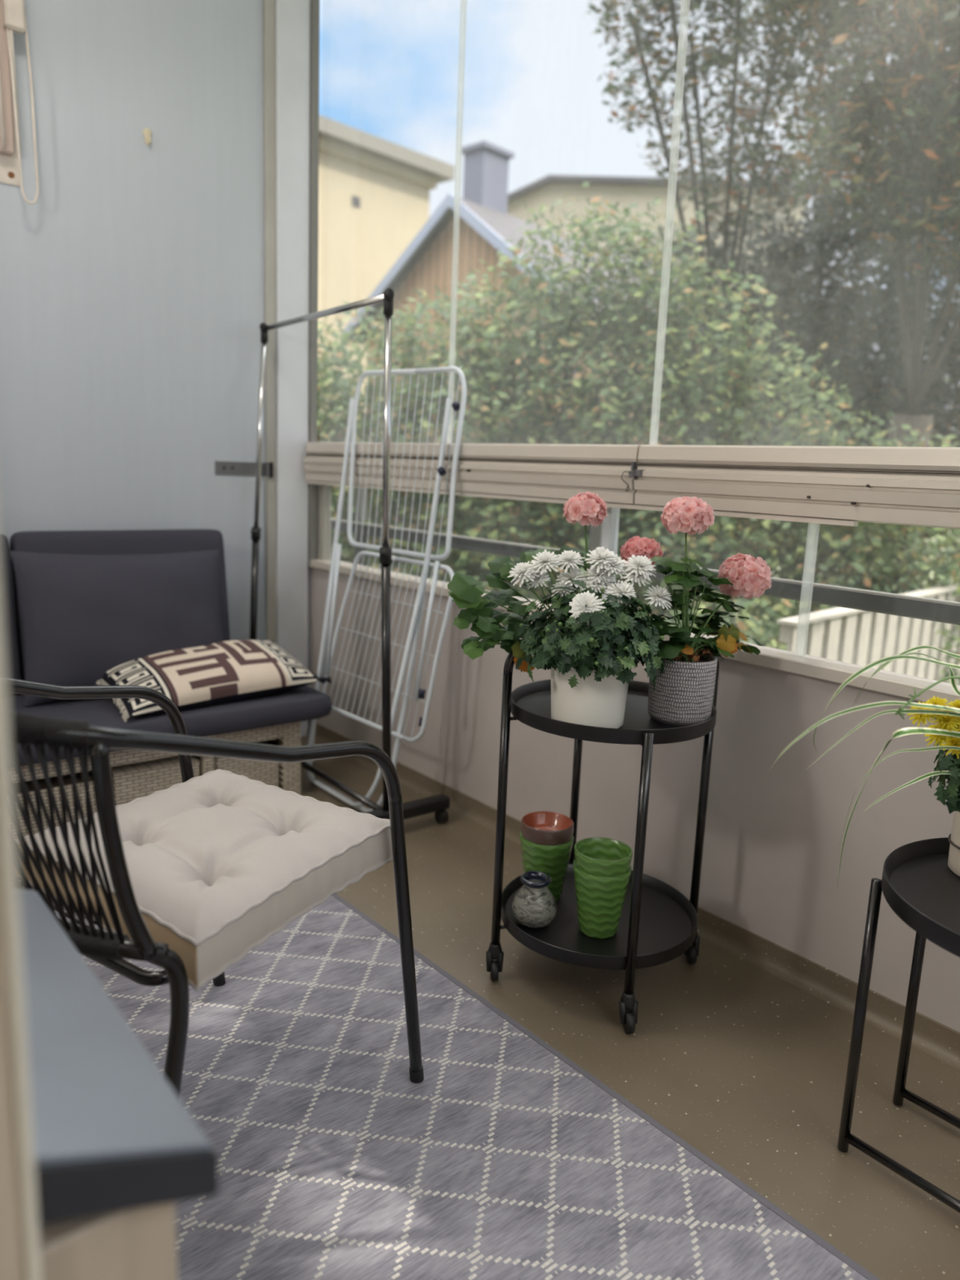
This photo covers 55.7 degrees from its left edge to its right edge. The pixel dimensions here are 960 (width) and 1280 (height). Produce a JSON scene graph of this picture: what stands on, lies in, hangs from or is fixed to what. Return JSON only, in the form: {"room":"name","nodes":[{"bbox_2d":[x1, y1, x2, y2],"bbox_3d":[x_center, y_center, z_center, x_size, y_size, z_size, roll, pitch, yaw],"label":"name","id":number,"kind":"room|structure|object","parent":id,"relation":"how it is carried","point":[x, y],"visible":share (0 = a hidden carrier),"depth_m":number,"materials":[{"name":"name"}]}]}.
{"room":"sunroom","nodes":[
{"label":"sunroom","id":0,"kind":"room"},
{"bbox_2d":[0,0,311,731],"bbox_3d":[-1.498,-1.124,3.201,1.975,3.300,0.120,-6,14,-39],"label":"wall","id":1,"kind":"structure","parent":0,"point":[132,285],"depth_m":3.28,"materials":[{"name":"white paint"}]},
{"bbox_2d":[0,0,39,204],"bbox_3d":[-1.504,-1.867,2.896,0.130,0.889,0.085,-6,14,-39],"label":"wall airer","id":2,"kind":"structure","parent":1,"relation":"attached to","point":[12,12],"depth_m":2.91,"materials":[{"name":"plastic"}]},
{"bbox_2d":[142,128,151,146],"bbox_3d":[-1.175,-1.787,3.223,0.031,0.058,0.030,-6,14,-39],"label":"wall hook","id":3,"kind":"object","parent":1,"relation":"attached to","point":[147,133],"visible":1,"depth_m":3.22,"materials":[{"name":"beige plastic"}]},
{"bbox_2d":[215,461,273,477],"bbox_3d":[-0.946,-0.688,3.654,0.234,0.062,0.036,-6,14,-39],"label":"metal bracket","id":4,"kind":"object","parent":1,"relation":"attached to","point":[222,468],"visible":1,"depth_m":3.66,"materials":[{"name":"grey metal"}]},
{"bbox_2d":[262,0,276,644],"bbox_3d":[-0.840,-1.182,3.644,0.043,3.300,0.018,-6,14,-39],"label":"wall post","id":5,"kind":"object","parent":1,"relation":"attached to","point":[269,119],"depth_m":3.60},
{"bbox_2d":[275,0,310,737],"bbox_3d":[-0.765,-1.189,3.697,0.142,3.300,0.030,-6,14,-39],"label":"wall post","id":6,"kind":"object","parent":1,"relation":"attached to","point":[292,17],"depth_m":3.66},
{"bbox_2d":[23,736,959,1279],"bbox_3d":[0.008,0.971,1.542,2.270,0.080,5.200,-6,14,-39],"label":"floor","id":7,"kind":"structure","parent":0,"point":[744,1064],"depth_m":1.92,"materials":[{"name":"plastic"}]},
{"bbox_2d":[0,528,332,839],"bbox_3d":[-1.329,0.128,2.996,1.576,0.931,0.666,-6,14,-39],"label":"armchair","id":8,"kind":"object","parent":7,"relation":"on","point":[275,719],"visible":0.34,"depth_m":3.04,"materials":[{"name":"grey fabric"}]},
{"bbox_2d":[0,533,21,697],"bbox_3d":[-1.832,-0.056,2.865,0.664,0.552,0.169,-6,14,-39],"label":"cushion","id":9,"kind":"object","parent":8,"relation":"on","point":[11,639],"depth_m":3.02,"materials":[{"name":"grey fabric"}]},
{"bbox_2d":[13,771,97,839],"bbox_3d":[-1.444,0.516,2.842,0.400,0.176,0.286,-6,14,-39],"label":"basket","id":10,"kind":"object","parent":8,"relation":"on","point":[66,778],"depth_m":2.79,"materials":[{"name":"wicker"}]},
{"bbox_2d":[9,549,222,706],"bbox_3d":[-1.205,-0.060,3.118,0.708,0.499,0.236,-6,14,-39],"label":"cushion","id":11,"kind":"object","parent":8,"relation":"on","point":[85,617],"visible":0.8,"depth_m":2.99,"materials":[{"name":"grey fabric"}]},
{"bbox_2d":[9,528,230,679],"bbox_3d":[-1.281,-0.122,3.308,0.739,0.552,0.169,-6,14,-39],"label":"cushion","id":12,"kind":"object","parent":8,"relation":"on","point":[104,542],"depth_m":3.22,"materials":[{"name":"grey fabric"}]},
{"bbox_2d":[88,755,199,805],"bbox_3d":[-1.143,0.481,3.084,0.285,0.180,0.286,-6,14,-39],"label":"basket","id":13,"kind":"object","parent":8,"relation":"on","point":[131,781],"depth_m":2.95,"materials":[{"name":"wicker"}]},
{"bbox_2d":[7,685,332,768],"bbox_3d":[-1.295,0.253,3.010,1.529,0.098,0.604,-6,14,-39],"label":"seat cushion","id":14,"kind":"object","parent":8,"relation":"on","point":[305,703],"depth_m":2.98,"materials":[{"name":"grey fabric"}]},
{"bbox_2d":[96,640,332,722],"bbox_3d":[-0.929,0.119,3.156,0.753,0.181,0.362,-7,14,-41],"label":"patterned cushion","id":15,"kind":"object","parent":8,"relation":"on","point":[224,672],"visible":0.87,"depth_m":3.05,"materials":[{"name":"beige fabric"}]},
{"bbox_2d":[191,740,278,786],"bbox_3d":[-0.899,0.455,3.281,0.235,0.176,0.286,-6,14,-39],"label":"basket","id":16,"kind":"object","parent":8,"relation":"on","point":[267,772],"depth_m":3.18,"materials":[{"name":"wicker"}]},
{"bbox_2d":[249,288,449,823],"bbox_3d":[-0.596,-0.292,3.245,0.456,1.718,1.141,-6,14,-39],"label":"clothes rack","id":17,"kind":"object","parent":7,"relation":"on","point":[437,804],"visible":0.73,"depth_m":2.94,"materials":[{"name":"black"}]},
{"bbox_2d":[305,366,466,812],"bbox_3d":[-0.350,-0.183,3.198,0.323,1.541,0.837,-6,14,-39],"label":"drying rack","id":18,"kind":"object","parent":7,"relation":"on","point":[414,630],"visible":0.84,"depth_m":3.10,"materials":[{"name":"white metal"}]},
{"bbox_2d":[45,893,879,1279],"bbox_3d":[0.094,0.979,1.286,0.920,0.007,3.520,-7,14,-40],"label":"rug","id":19,"kind":"object","parent":7,"relation":"on","point":[509,1159],"visible":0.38,"depth_m":1.62,"materials":[{"name":"grey fabric"}]},
{"bbox_2d":[5,677,423,1097],"bbox_3d":[-0.559,0.444,1.544,0.601,0.906,0.812,9,13,32],"label":"armchair","id":20,"kind":"object","parent":19,"relation":"on","point":[108,948],"visible":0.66,"depth_m":1.19,"materials":[{"name":"black metal"}]},
{"bbox_2d":[16,768,392,990],"bbox_3d":[-0.476,0.373,1.606,0.535,0.103,0.498,9,13,33],"label":"seat cushion","id":21,"kind":"object","parent":20,"relation":"on","point":[220,862],"visible":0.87,"depth_m":1.51,"materials":[{"name":"white fabric"}]},
{"bbox_2d":[485,640,719,1033],"bbox_3d":[0.297,0.405,2.166,0.474,0.822,0.474,11,13,37],"label":"trolley","id":22,"kind":"object","parent":7,"relation":"on","point":[658,923],"visible":0.72,"depth_m":2.11,"materials":[{"name":"black metal"}]},
{"bbox_2d":[511,870,556,928],"bbox_3d":[0.130,0.618,2.161,0.108,0.117,0.108,-6,14,-39],"label":"glass vase","id":23,"kind":"object","parent":22,"relation":"on","point":[534,906],"visible":1,"depth_m":2.13,"materials":[{"name":"grey"}]},
{"bbox_2d":[519,831,573,901],"bbox_3d":[0.164,0.570,2.295,0.136,0.165,0.136,-6,14,-39],"label":"plant pot","id":24,"kind":"object","parent":22,"relation":"on","point":[553,860],"visible":0.59,"depth_m":2.24,"materials":[{"name":"ceramic"}]},
{"bbox_2d":[520,811,573,845],"bbox_3d":[0.166,0.525,2.286,0.132,0.148,0.132,-6,14,-39],"label":"plant pot","id":25,"kind":"object","parent":24,"relation":"in","point":[542,828],"visible":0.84,"depth_m":2.27,"materials":[{"name":"ceramic"}]},
{"bbox_2d":[447,491,663,671],"bbox_3d":[0.160,-0.090,2.104,0.545,0.507,0.186,-3,12,-26],"label":"geranium","id":26,"kind":"object","parent":22,"relation":"on","point":[587,508],"visible":0.69,"depth_m":2.04,"materials":[{"name":"plant"}]},
{"bbox_2d":[507,546,674,728],"bbox_3d":[0.243,-0.007,1.998,0.344,0.390,0.338,-2,11,-19],"label":"chrysanthemum","id":27,"kind":"object","parent":22,"relation":"on","point":[590,651],"visible":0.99,"depth_m":1.95,"materials":[{"name":"white plant"}]},
{"bbox_2d":[501,863,697,969],"bbox_3d":[0.286,0.662,2.215,0.474,0.034,0.474,-6,14,-39],"label":"tray","id":28,"kind":"object","parent":22,"relation":"on","point":[668,920],"depth_m":2.14,"materials":[{"name":"black metal"}]},
{"bbox_2d":[573,859,631,938],"bbox_3d":[0.282,0.605,2.134,0.136,0.165,0.136,-6,14,-39],"label":"plant pot","id":29,"kind":"object","parent":22,"relation":"on","point":[600,900],"visible":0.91,"depth_m":2.09,"materials":[{"name":"ceramic"}]},
{"bbox_2d":[573,837,632,876],"bbox_3d":[0.284,0.566,2.127,0.136,0.165,0.136,-6,14,-39],"label":"plant pot","id":30,"kind":"object","parent":29,"relation":"in","point":[597,856],"visible":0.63,"depth_m":2.12,"materials":[{"name":"ceramic"}]},
{"bbox_2d":[511,679,716,744],"bbox_3d":[0.306,0.158,2.120,0.474,0.034,0.474,-6,14,-39],"label":"tray","id":31,"kind":"object","parent":22,"relation":"on","point":[531,703],"depth_m":2.00,"materials":[{"name":"black metal"}]},
{"bbox_2d":[551,666,628,728],"bbox_3d":[0.242,0.112,2.023,0.177,0.146,0.177,-6,14,-39],"label":"pot","id":32,"kind":"object","parent":31,"relation":"on","point":[592,703],"depth_m":1.95,"materials":[{"name":"white ceramic"}]},
{"bbox_2d":[648,652,717,726],"bbox_3d":[0.458,0.110,2.070,0.148,0.150,0.148,-6,14,-39],"label":"pot","id":33,"kind":"object","parent":31,"relation":"on","point":[683,695],"depth_m":2.01,"materials":[{"name":"grey"}]},
{"bbox_2d":[640,496,771,726],"bbox_3d":[0.510,-0.071,2.076,0.349,0.506,0.219,-6,14,-39],"label":"geranium","id":34,"kind":"object","parent":22,"relation":"on","point":[683,695],"visible":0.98,"depth_m":2.02,"materials":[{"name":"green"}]},
{"bbox_2d":[837,837,959,1213],"bbox_3d":[0.902,0.687,1.496,0.500,0.558,0.500,-6,14,-39],"label":"tray table","id":35,"kind":"object","parent":7,"relation":"on","point":[917,882],"visible":0.96,"depth_m":1.59,"materials":[{"name":"black metal"}]},
{"bbox_2d":[764,645,959,888],"bbox_3d":[0.863,0.224,1.382,0.833,0.474,0.505,5,11,15],"label":"spider plant","id":36,"kind":"object","parent":35,"relation":"on","point":[908,731],"visible":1,"depth_m":1.42,"materials":[{"name":"green and white striped leaves"}]},
{"bbox_2d":[881,837,959,957],"bbox_3d":[0.912,0.431,1.448,0.500,0.036,0.500,-6,14,-39],"label":"tray","id":37,"kind":"object","parent":35,"relation":"on","point":[918,884],"depth_m":1.53,"materials":[{"name":"black metal"}]},
{"bbox_2d":[906,695,959,876],"bbox_3d":[0.861,0.255,1.539,0.341,0.333,0.234,-6,14,-39],"label":"chrysanthemum","id":38,"kind":"object","parent":35,"relation":"on","point":[952,793],"visible":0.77,"depth_m":1.53,"materials":[{"name":"yellow plant"}]},
{"bbox_2d":[947,810,959,876],"bbox_3d":[0.896,0.332,1.590,0.130,0.165,0.130,-6,14,-39],"label":"pot","id":39,"kind":"object","parent":35,"relation":"on","point":[953,861],"depth_m":1.59,"materials":[{"name":"beige ceramic"}]},
{"bbox_2d":[310,567,959,1031],"bbox_3d":[0.860,0.460,2.149,0.100,0.765,5.220,-6,14,-39],"label":"wall","id":40,"kind":"structure","parent":0,"point":[772,848],"depth_m":2.31,"materials":[{"name":"white paint"}]},
{"bbox_2d":[307,0,319,564],"bbox_3d":[-0.677,-1.571,3.674,0.032,2.535,0.044,-6,14,-39],"label":"window frame","id":41,"kind":"structure","parent":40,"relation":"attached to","point":[314,4],"depth_m":3.66,"materials":[{"name":"grey metal"}]},
{"bbox_2d":[306,720,959,1070],"bbox_3d":[0.834,0.819,2.128,0.031,0.066,5.100,-6,14,-39],"label":"baseboard","id":42,"kind":"structure","parent":40,"relation":"attached to","point":[931,1037],"depth_m":2.25,"materials":[{"name":"plastic"}]},
{"bbox_2d":[309,559,959,706],"bbox_3d":[0.901,0.094,2.003,0.095,0.032,5.070,-6,14,-39],"label":"window sill","id":43,"kind":"structure","parent":40,"relation":"on","point":[896,684],"depth_m":2.11,"materials":[{"name":"metal"}]},
{"bbox_2d":[316,484,331,559],"bbox_3d":[-0.673,-0.509,3.892,0.040,0.340,0.080,-6,14,-39],"label":"post","id":44,"kind":"structure","parent":43,"relation":"on","point":[323,491],"depth_m":3.87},
{"bbox_2d":[597,506,619,605],"bbox_3d":[0.372,-0.229,2.633,0.040,0.340,0.030,-6,14,-39],"label":"wall post","id":45,"kind":"object","parent":43,"relation":"on","point":[611,523],"depth_m":2.60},
{"bbox_2d":[331,518,959,625],"bbox_3d":[0.687,0.146,2.450,0.047,0.656,6.000,-6,14,-39],"label":"handrail","id":46,"kind":"object","parent":40,"relation":"attached to","point":[900,605],"visible":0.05,"depth_m":2.24,"materials":[{"name":"grey"}]},
{"bbox_2d":[354,487,368,520],"bbox_3d":[-0.498,-0.616,3.815,0.035,0.228,0.044,-6,14,-39],"label":"post","id":47,"kind":"object","parent":46,"relation":"on","point":[362,491],"visible":0.57,"depth_m":3.81,"materials":[{"name":"grey"}]},
{"bbox_2d":[589,521,603,551],"bbox_3d":[0.368,-0.384,2.773,0.035,0.228,0.044,-6,14,-39],"label":"post","id":48,"kind":"object","parent":46,"relation":"on","point":[596,533],"visible":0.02,"depth_m":2.77,"materials":[{"name":"grey"}]},
{"bbox_2d":[343,529,959,625],"bbox_3d":[8.859,-4.648,37.988,57.950,0.300,72.000,-6,14,-39],"label":"lawn","id":49,"kind":"structure","parent":0,"point":[949,531],"depth_m":20.67,"materials":[{"name":"green plant"}]},
{"bbox_2d":[317,337,379,567],"bbox_3d":[-1.353,-0.667,6.252,1.426,2.914,1.404,-6,14,-39],"label":"shrub","id":50,"kind":"object","parent":49,"relation":"on","point":[320,371],"visible":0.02,"depth_m":5.96,"materials":[{"name":"green plant"}]},
{"bbox_2d":[317,115,454,554],"bbox_3d":[-9.228,-6.321,19.115,9.799,8.580,14.418,12,14,42],"label":"building","id":51,"kind":"object","parent":49,"relation":"on","point":[374,191],"visible":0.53,"depth_m":19.12,"materials":[{"name":"yellow paint"}]},
{"bbox_2d":[351,195,359,208],"bbox_3d":[-2.584,-9.141,18.951,0.030,0.200,0.200,12,14,42],"label":"vent","id":52,"kind":"object","parent":51,"relation":"attached to","point":[355,198],"depth_m":18.94,"materials":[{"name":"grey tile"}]},
{"bbox_2d":[317,301,459,582],"bbox_3d":[-0.832,-0.685,6.123,1.540,3.026,1.324,1,11,-5],"label":"shrub","id":53,"kind":"object","parent":49,"relation":"on","point":[345,390],"visible":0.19,"depth_m":5.77,"materials":[{"name":"green plant"}]},
{"bbox_2d":[390,568,439,581],"bbox_3d":[-0.623,0.248,5.612,1.192,1.398,1.174,-6,14,-39],"label":"bush","id":54,"kind":"object","parent":49,"relation":"on","point":[393,571],"visible":0.02,"depth_m":5.49,"materials":[{"name":"green plant"}]},
{"bbox_2d":[323,279,529,591],"bbox_3d":[-0.371,-0.790,6.258,1.483,3.210,1.419,-6,13,-36],"label":"shrub","id":55,"kind":"object","parent":49,"relation":"on","point":[417,315],"visible":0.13,"depth_m":5.86,"materials":[{"name":"green plant"}]},
{"bbox_2d":[381,249,599,599],"bbox_3d":[0.078,-0.813,6.055,1.477,3.358,1.327,3,11,2],"label":"shrub","id":56,"kind":"object","parent":49,"relation":"on","point":[466,503],"visible":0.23,"depth_m":5.65,"materials":[{"name":"green plant"}]},
{"bbox_2d":[435,182,664,604],"bbox_3d":[0.444,-0.948,5.901,1.525,3.708,1.392,2,11,-2],"label":"shrub","id":57,"kind":"object","parent":49,"relation":"on","point":[546,235],"visible":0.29,"depth_m":5.54,"materials":[{"name":"green plant"}]},
{"bbox_2d":[340,140,776,586],"bbox_3d":[1.768,-4.676,16.869,5.239,7.050,6.849,12,14,42],"label":"house","id":58,"kind":"object","parent":49,"relation":"on","point":[474,227],"visible":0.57,"depth_m":14.52,"materials":[{"name":"grey tile"}]},
{"bbox_2d":[491,190,731,624],"bbox_3d":[0.796,-0.866,5.777,1.398,3.621,1.417,-6,14,-39],"label":"shrub","id":59,"kind":"object","parent":49,"relation":"on","point":[639,432],"visible":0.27,"depth_m":5.39,"materials":[{"name":"green plant"}]},
{"bbox_2d":[506,174,815,525],"bbox_3d":[5.263,-9.186,31.391,9.600,10.780,6.500,3,11,5],"label":"building","id":60,"kind":"object","parent":49,"relation":"on","point":[548,190],"visible":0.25,"depth_m":27.68,"materials":[{"name":"beige paint"}]},
{"bbox_2d":[540,250,788,627],"bbox_3d":[1.141,-0.661,5.678,1.436,3.285,1.434,-6,14,-39],"label":"shrub","id":61,"kind":"object","parent":49,"relation":"on","point":[734,318],"visible":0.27,"depth_m":5.27,"materials":[{"name":"green plant"}]},
{"bbox_2d":[650,592,786,648],"bbox_3d":[0.946,0.432,4.827,1.137,1.450,1.089,-6,14,-39],"label":"bush","id":62,"kind":"object","parent":49,"relation":"on","point":[742,626],"visible":0.03,"depth_m":4.62,"materials":[{"name":"green plant"}]},
{"bbox_2d":[583,0,862,609],"bbox_3d":[1.635,-3.579,7.025,3.167,8.563,2.185,8,12,29],"label":"broadleaf tree","id":63,"kind":"object","parent":49,"relation":"on","point":[720,60],"visible":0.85,"depth_m":7.17,"materials":[{"name":"green plant"}]},
{"bbox_2d":[619,327,854,655],"bbox_3d":[1.539,-0.482,5.779,1.544,2.926,1.448,0,11,-13],"label":"shrub","id":64,"kind":"object","parent":49,"relation":"on","point":[806,419],"visible":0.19,"depth_m":5.40,"materials":[{"name":"green plant"}]},
{"bbox_2d":[703,596,854,660],"bbox_3d":[1.528,0.385,5.216,1.115,1.444,1.120,-6,14,-39],"label":"bush","id":65,"kind":"object","parent":49,"relation":"on","point":[790,604],"visible":0.06,"depth_m":5.10,"materials":[{"name":"green plant"}]},
{"bbox_2d":[605,124,959,605],"bbox_3d":[2.959,-1.899,8.037,3.894,4.980,2.067,7,12,22],"label":"tree","id":66,"kind":"object","parent":49,"relation":"on","point":[865,384],"visible":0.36,"depth_m":7.45,"materials":[{"name":"green plant"}]},
{"bbox_2d":[684,394,923,662],"bbox_3d":[2.085,-0.270,5.890,1.624,2.541,1.525,6,11,17],"label":"shrub","id":67,"kind":"object","parent":49,"relation":"on","point":[827,538],"visible":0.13,"depth_m":5.50,"materials":[{"name":"green plant"}]},
{"bbox_2d":[760,564,935,645],"bbox_3d":[2.330,0.220,6.088,1.326,1.516,1.300,-6,14,-39],"label":"bush","id":68,"kind":"object","parent":49,"relation":"on","point":[885,566],"visible":0.02,"depth_m":5.88,"materials":[{"name":"green plant"}]},
{"bbox_2d":[741,0,959,593],"bbox_3d":[3.122,-2.997,5.957,3.285,7.921,2.134,8,12,29],"label":"broadleaf tree","id":69,"kind":"object","parent":49,"relation":"on","point":[935,131],"visible":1,"depth_m":5.91,"materials":[{"name":"green plant"}]},
{"bbox_2d":[760,423,959,684],"bbox_3d":[2.560,-0.157,5.789,1.675,2.390,1.539,8,12,27],"label":"shrub","id":70,"kind":"object","parent":49,"relation":"on","point":[914,561],"visible":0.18,"depth_m":5.46,"materials":[{"name":"green plant"}]},
{"bbox_2d":[776,582,959,685],"bbox_3d":[2.946,0.325,5.727,0.090,1.365,4.900,12,14,42],"label":"fence","id":71,"kind":"object","parent":49,"relation":"on","point":[878,636],"visible":0.22,"depth_m":4.57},
{"bbox_3d":[-1.318,-0.774,1.391,0.270,3.300,2.970,-6,14,-39],"label":"wall","id":72,"kind":"structure","parent":0,"visible":0},
{"bbox_2d":[0,586,41,1279],"bbox_3d":[-0.318,-0.134,0.373,0.197,2.500,0.049,-6,14,-39],"label":"door","id":73,"kind":"structure","parent":72,"relation":"in","point":[20,1249],"depth_m":0.48,"materials":[{"name":"beige paint"}]},
{"bbox_2d":[38,1202,177,1279],"bbox_3d":[-0.428,0.703,0.836,0.158,0.675,0.430,-6,14,-39],"label":"cabinet","id":74,"kind":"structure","parent":72,"relation":"attached to","point":[137,1243],"depth_m":0.64,"materials":[{"name":"beige paint"}]},
{"bbox_2d":[17,888,217,1224],"bbox_3d":[-0.407,0.311,0.770,0.178,0.109,0.484,-6,14,-39],"label":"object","id":75,"kind":"structure","parent":72,"relation":"attached to","point":[111,1133],"depth_m":0.65,"materials":[{"name":"grey laminate"}]},
{"bbox_3d":[1.712,0.545,-0.632,2.270,1.700,0.100,-6,14,-39],"label":"wall","id":76,"kind":"structure","parent":0,"visible":0},
{"bbox_2d":[302,442,959,528],"bbox_3d":[0.900,-0.316,1.901,0.141,0.169,5.055,-6,14,-39],"label":"window frame","id":77,"kind":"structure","parent":76,"relation":"attached to","point":[842,486],"depth_m":2.24,"materials":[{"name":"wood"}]},
{"bbox_2d":[648,0,690,441],"bbox_3d":[0.224,-1.553,2.597,0.012,1.958,0.910,-6,14,-39],"label":"window","id":78,"kind":"structure","parent":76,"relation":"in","point":[681,0],"depth_m":2.31,"materials":[{"name":"clear glass"}]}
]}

